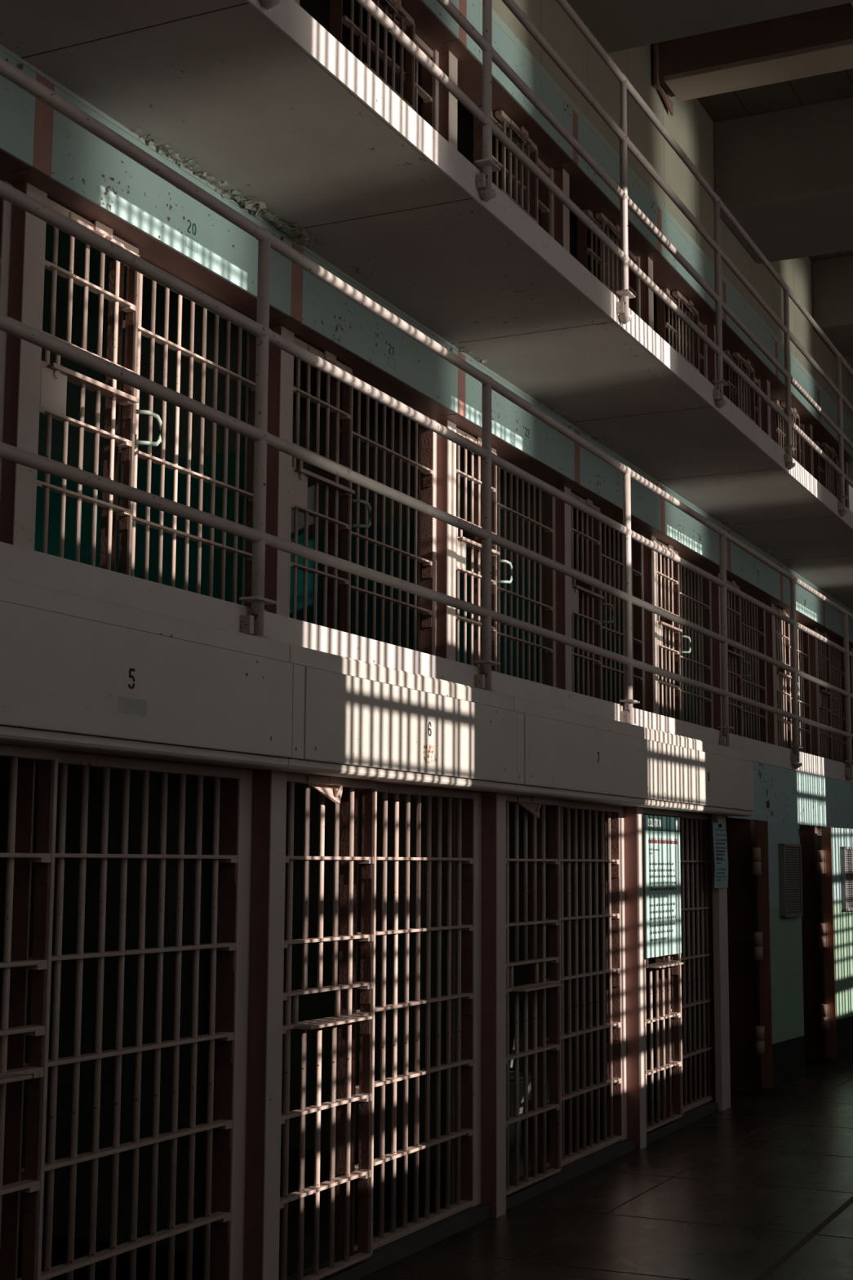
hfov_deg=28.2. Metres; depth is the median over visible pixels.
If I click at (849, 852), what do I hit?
vent
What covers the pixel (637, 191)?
plate
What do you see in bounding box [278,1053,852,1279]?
floor
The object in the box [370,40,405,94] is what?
bars
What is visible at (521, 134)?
gate
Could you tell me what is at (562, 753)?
mechanism cover
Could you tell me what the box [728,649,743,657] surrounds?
shelf
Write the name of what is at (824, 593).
plate
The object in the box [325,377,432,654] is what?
bars
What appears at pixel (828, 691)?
shelf
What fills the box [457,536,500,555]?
shelf
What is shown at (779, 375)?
plate
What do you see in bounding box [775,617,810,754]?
bars
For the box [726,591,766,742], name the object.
bars
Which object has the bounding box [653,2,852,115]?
beam
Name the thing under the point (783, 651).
gate
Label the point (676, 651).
gate
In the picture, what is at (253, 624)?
pipe railing
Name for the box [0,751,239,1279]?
bars
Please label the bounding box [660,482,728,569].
plate
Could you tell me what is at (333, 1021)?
shelf
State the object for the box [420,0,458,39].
plate
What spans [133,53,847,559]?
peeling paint
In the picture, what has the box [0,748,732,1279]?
bars
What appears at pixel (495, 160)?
bars
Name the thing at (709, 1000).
bars
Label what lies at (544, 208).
bars
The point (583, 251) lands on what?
bars
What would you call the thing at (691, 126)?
wall
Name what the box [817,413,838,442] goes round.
plate
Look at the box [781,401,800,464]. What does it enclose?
gate
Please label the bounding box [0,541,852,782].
floor
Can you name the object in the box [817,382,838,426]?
plate
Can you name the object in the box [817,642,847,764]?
bars
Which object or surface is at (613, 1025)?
bars
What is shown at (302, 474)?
shelf
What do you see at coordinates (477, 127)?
air vent
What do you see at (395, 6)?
gate
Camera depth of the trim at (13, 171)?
9.73 m
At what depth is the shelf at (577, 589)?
13.67 m
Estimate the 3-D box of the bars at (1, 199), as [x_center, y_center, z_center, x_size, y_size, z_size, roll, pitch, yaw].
[-2.161,-1.078,6.707,0.096,1.990,1.300,-3,-8,25]
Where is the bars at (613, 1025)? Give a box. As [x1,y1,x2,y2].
[530,800,622,1171]
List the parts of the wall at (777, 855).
door, vent frame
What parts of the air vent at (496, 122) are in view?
rail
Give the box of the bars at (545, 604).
[474,457,553,686]
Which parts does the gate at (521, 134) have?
rail, hanger plate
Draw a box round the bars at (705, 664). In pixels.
[662,557,711,728]
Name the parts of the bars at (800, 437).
plate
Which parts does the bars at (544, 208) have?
plate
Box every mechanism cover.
[0,576,293,768]
[263,644,517,792]
[495,696,656,806]
[640,728,754,816]
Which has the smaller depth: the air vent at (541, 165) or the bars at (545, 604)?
the bars at (545, 604)
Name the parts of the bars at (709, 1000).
jamb plate, rail, rail, plate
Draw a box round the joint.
[454,1077,852,1279]
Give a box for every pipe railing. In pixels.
[0,57,852,781]
[259,0,852,516]
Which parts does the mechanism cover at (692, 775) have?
panel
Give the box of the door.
[817,827,852,1057]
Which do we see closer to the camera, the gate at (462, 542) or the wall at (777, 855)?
the gate at (462, 542)
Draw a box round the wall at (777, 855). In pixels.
[751,821,805,1088]
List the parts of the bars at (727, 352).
jamb plate, rail, plate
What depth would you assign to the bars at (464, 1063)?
7.81 m
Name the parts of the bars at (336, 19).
jamb plate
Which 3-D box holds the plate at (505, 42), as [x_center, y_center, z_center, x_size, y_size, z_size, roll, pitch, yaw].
[0.688,-4.185,12.539,0.014,0.493,2.198,-3,-8,25]
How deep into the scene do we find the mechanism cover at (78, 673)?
5.43 m
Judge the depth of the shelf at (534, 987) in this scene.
8.72 m
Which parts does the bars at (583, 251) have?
jamb plate, rail, plate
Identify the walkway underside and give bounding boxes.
[0,0,852,610]
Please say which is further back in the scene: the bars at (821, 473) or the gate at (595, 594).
the bars at (821, 473)
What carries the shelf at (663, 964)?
attached to the gate at (675, 963)
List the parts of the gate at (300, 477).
lock plate, rail, hanger plate, handle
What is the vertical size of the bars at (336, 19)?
0.367 m
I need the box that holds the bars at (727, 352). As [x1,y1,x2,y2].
[722,349,758,426]
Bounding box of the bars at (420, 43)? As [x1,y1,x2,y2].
[415,33,433,61]
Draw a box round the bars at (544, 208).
[537,180,549,234]
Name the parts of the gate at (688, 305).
rail, hanger plate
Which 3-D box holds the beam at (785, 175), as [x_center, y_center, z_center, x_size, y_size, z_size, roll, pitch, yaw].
[6.104,-4.940,17.014,6.130,0.970,1.730,-3,-8,25]
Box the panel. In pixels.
[643,814,681,958]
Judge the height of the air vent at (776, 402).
0.062 m
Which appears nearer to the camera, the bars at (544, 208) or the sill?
the sill
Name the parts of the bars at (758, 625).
jamb plate, plate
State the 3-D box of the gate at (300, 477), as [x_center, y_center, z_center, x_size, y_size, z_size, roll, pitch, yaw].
[-0.567,-0.678,9.763,0.130,1.980,0.850,-3,-8,25]
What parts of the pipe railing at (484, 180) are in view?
post, post, rail, rail, rail, post, post, post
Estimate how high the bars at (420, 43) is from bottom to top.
0.075 m
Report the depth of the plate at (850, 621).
22.55 m
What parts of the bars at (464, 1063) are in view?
jamb plate, rail, rail, plate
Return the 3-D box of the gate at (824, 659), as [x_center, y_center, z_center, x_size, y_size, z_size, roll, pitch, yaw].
[5.080,0.897,21.587,0.130,1.980,0.850,-3,-8,25]
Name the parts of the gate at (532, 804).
hanger plate, rail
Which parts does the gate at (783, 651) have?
lock plate, hanger plate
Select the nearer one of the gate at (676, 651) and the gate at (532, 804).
the gate at (532, 804)
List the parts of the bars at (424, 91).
plate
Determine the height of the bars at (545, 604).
1.990 m
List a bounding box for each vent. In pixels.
[473,115,482,173]
[492,111,526,155]
[537,157,549,177]
[772,400,785,413]
[785,846,800,914]
[813,440,826,453]
[845,848,852,907]
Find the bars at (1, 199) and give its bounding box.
[0,197,3,264]
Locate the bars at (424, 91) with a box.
[414,57,432,127]
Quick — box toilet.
[509,1036,531,1147]
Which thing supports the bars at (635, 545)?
in the wall at (851, 488)
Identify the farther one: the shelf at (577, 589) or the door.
the door
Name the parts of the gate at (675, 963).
rail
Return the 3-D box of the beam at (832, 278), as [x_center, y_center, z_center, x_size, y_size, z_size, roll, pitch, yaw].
[7.959,-4.457,20.902,6.130,0.900,1.400,-3,-8,25]
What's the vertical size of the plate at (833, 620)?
0.317 m
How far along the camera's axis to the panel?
10.74 m
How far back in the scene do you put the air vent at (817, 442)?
22.47 m
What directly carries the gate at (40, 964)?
attached to the wall at (851, 488)
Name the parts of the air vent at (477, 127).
jamb plate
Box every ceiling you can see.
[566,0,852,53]
[697,68,852,260]
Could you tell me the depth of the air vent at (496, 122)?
12.85 m
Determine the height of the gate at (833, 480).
1.980 m
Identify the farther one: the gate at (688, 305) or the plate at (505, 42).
the gate at (688, 305)
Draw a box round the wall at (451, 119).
[293,0,849,509]
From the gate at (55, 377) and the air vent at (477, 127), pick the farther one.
the air vent at (477, 127)
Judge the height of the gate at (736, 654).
1.980 m
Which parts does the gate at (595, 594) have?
lock plate, rail, hanger plate, handle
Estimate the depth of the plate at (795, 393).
20.69 m
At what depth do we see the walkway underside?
9.03 m
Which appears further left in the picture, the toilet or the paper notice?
the toilet
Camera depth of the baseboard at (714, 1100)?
8.01 m
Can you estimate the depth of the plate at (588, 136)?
14.02 m
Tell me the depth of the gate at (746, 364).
18.83 m
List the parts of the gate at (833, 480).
rail, hanger plate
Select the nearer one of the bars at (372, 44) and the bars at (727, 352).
the bars at (372, 44)
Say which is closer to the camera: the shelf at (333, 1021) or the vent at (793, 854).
the shelf at (333, 1021)
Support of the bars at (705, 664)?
in the wall at (851, 488)
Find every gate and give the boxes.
[0,742,57,1279]
[36,198,162,575]
[280,771,377,1279]
[290,336,371,633]
[362,0,415,111]
[455,427,512,671]
[495,110,537,223]
[506,793,562,1195]
[571,492,614,699]
[595,212,629,307]
[643,807,684,1132]
[656,539,691,719]
[672,290,699,372]
[726,579,751,736]
[732,351,755,423]
[774,606,799,749]
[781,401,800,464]
[817,631,838,759]
[821,442,838,498]
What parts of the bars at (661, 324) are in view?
jamb plate, rail, plate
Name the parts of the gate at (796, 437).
rail, hanger plate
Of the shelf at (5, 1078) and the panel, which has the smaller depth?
the shelf at (5, 1078)
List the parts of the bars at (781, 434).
jamb plate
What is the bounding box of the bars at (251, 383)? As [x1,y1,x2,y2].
[100,261,256,607]
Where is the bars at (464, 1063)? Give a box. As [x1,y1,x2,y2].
[335,782,474,1255]
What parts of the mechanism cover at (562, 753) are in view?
panel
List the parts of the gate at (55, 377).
lock plate, rail, hanger plate, handle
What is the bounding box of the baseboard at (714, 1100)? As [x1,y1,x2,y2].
[373,1098,715,1253]
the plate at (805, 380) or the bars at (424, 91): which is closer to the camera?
the bars at (424, 91)
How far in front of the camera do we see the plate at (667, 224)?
16.30 m
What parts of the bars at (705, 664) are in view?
jamb plate, plate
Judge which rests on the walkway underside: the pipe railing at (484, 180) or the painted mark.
the pipe railing at (484, 180)
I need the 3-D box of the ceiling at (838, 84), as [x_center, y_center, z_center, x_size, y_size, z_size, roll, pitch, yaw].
[2.693,-6.084,12.919,9.300,0.200,30.000,-3,-8,25]
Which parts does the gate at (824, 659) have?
lock plate, hanger plate, handle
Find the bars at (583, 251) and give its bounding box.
[577,208,636,314]
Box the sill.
[286,1101,718,1279]
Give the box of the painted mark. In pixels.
[766,788,769,808]
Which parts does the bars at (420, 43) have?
rail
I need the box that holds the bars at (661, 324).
[656,288,704,376]
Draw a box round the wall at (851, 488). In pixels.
[800,484,852,826]
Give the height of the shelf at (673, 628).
0.022 m
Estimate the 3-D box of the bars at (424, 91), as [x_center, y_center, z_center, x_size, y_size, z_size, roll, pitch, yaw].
[-0.062,-3.697,11.521,0.096,0.371,0.275,-3,-8,25]
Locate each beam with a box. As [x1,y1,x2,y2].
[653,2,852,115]
[713,96,852,263]
[811,254,852,357]
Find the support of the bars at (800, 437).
in the wall at (851, 488)
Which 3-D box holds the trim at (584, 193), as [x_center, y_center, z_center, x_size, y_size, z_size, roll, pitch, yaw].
[1.991,-3.544,15.626,0.316,0.044,22.196,-3,-8,25]
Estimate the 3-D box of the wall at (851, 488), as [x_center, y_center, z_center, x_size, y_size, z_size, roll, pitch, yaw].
[2.669,-1.860,12.367,9.300,10.320,30.400,-3,-8,25]
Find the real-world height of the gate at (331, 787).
1.980 m
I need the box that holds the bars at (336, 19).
[329,0,366,62]
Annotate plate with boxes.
[0,44,35,167]
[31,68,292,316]
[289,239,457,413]
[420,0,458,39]
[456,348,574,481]
[457,0,573,159]
[572,101,619,186]
[572,148,620,211]
[573,426,661,531]
[627,164,657,227]
[627,207,657,249]
[656,198,723,319]
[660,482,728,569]
[722,273,775,375]
[726,527,780,600]
[774,333,784,367]
[775,367,785,386]
[779,561,823,625]
[790,351,817,404]
[791,383,818,420]
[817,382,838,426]
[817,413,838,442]
[822,591,852,613]
[822,600,844,637]
[843,412,852,442]
[848,617,852,643]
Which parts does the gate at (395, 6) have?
hanger plate, rail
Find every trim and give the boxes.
[0,149,852,648]
[400,0,852,480]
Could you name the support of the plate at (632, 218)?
attached to the wall
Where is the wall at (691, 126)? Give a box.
[492,0,852,422]
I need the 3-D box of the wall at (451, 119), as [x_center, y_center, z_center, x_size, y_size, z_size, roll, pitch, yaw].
[0.859,-2.667,16.049,2.580,2.447,22.196,-3,-8,25]
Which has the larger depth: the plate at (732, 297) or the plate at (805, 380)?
the plate at (805, 380)
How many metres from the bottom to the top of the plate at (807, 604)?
0.493 m
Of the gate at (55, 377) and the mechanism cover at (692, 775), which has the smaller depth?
the gate at (55, 377)
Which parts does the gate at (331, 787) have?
rail, hanger plate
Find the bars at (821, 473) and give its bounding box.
[813,448,829,487]
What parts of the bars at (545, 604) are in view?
jamb plate, plate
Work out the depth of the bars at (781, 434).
20.46 m
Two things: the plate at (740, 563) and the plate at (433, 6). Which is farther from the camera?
the plate at (740, 563)
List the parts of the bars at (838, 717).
jamb plate, plate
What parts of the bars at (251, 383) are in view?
jamb plate, rail, plate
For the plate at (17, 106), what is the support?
attached to the wall
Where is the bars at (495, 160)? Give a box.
[492,137,526,210]
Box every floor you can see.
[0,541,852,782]
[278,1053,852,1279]
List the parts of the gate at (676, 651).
lock plate, rail, hanger plate, handle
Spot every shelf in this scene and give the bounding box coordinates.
[0,1073,31,1084]
[45,362,138,403]
[293,1015,372,1029]
[294,467,355,493]
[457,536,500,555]
[511,982,562,991]
[572,585,604,599]
[648,961,684,968]
[657,621,682,632]
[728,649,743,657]
[776,671,791,678]
[819,688,833,695]
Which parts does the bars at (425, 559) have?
jamb plate, rail, plate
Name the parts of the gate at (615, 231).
rail, hanger plate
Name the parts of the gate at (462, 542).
lock plate, hanger plate, rail, handle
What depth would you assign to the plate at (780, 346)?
19.64 m
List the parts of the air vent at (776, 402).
rail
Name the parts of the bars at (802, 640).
jamb plate, plate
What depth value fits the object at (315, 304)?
10.08 m
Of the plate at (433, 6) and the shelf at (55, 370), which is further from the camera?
the plate at (433, 6)
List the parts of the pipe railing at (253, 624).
post, rail, rail, rail, post, post, post, post, post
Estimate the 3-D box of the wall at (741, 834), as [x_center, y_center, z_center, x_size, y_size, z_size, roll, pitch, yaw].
[2.851,3.055,18.009,3.740,2.036,11.078,-3,-8,25]
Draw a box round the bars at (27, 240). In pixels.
[0,181,852,764]
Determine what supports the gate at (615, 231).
attached to the wall
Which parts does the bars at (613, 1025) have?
jamb plate, rail, rail, plate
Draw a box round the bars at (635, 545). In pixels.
[582,514,642,710]
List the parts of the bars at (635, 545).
jamb plate, plate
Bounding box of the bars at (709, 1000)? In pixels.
[655,812,715,1116]
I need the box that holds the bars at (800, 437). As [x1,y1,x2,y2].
[800,436,802,466]
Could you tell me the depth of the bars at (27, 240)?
9.85 m
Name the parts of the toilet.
seat, bowl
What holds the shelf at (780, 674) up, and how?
attached to the gate at (783, 651)
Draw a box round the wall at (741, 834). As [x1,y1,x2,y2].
[725,819,826,1092]
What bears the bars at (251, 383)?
in the wall at (851, 488)
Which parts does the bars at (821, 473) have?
jamb plate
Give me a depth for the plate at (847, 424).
23.08 m
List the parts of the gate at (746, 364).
rail, hanger plate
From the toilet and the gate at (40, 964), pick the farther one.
the toilet
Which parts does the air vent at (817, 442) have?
rail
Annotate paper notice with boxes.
[712,822,728,888]
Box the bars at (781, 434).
[770,407,786,451]
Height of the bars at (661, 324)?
1.990 m
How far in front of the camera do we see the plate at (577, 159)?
13.99 m
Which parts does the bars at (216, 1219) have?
jamb plate, rail, plate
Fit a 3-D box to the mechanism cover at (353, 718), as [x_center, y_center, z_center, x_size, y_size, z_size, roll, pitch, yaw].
[-0.083,0.378,7.341,0.132,0.470,2.194,-3,-8,25]
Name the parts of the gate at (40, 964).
hanger plate, rail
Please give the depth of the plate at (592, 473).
13.99 m
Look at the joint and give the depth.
8.06 m
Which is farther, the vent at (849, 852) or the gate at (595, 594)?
the vent at (849, 852)
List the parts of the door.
door, vent frame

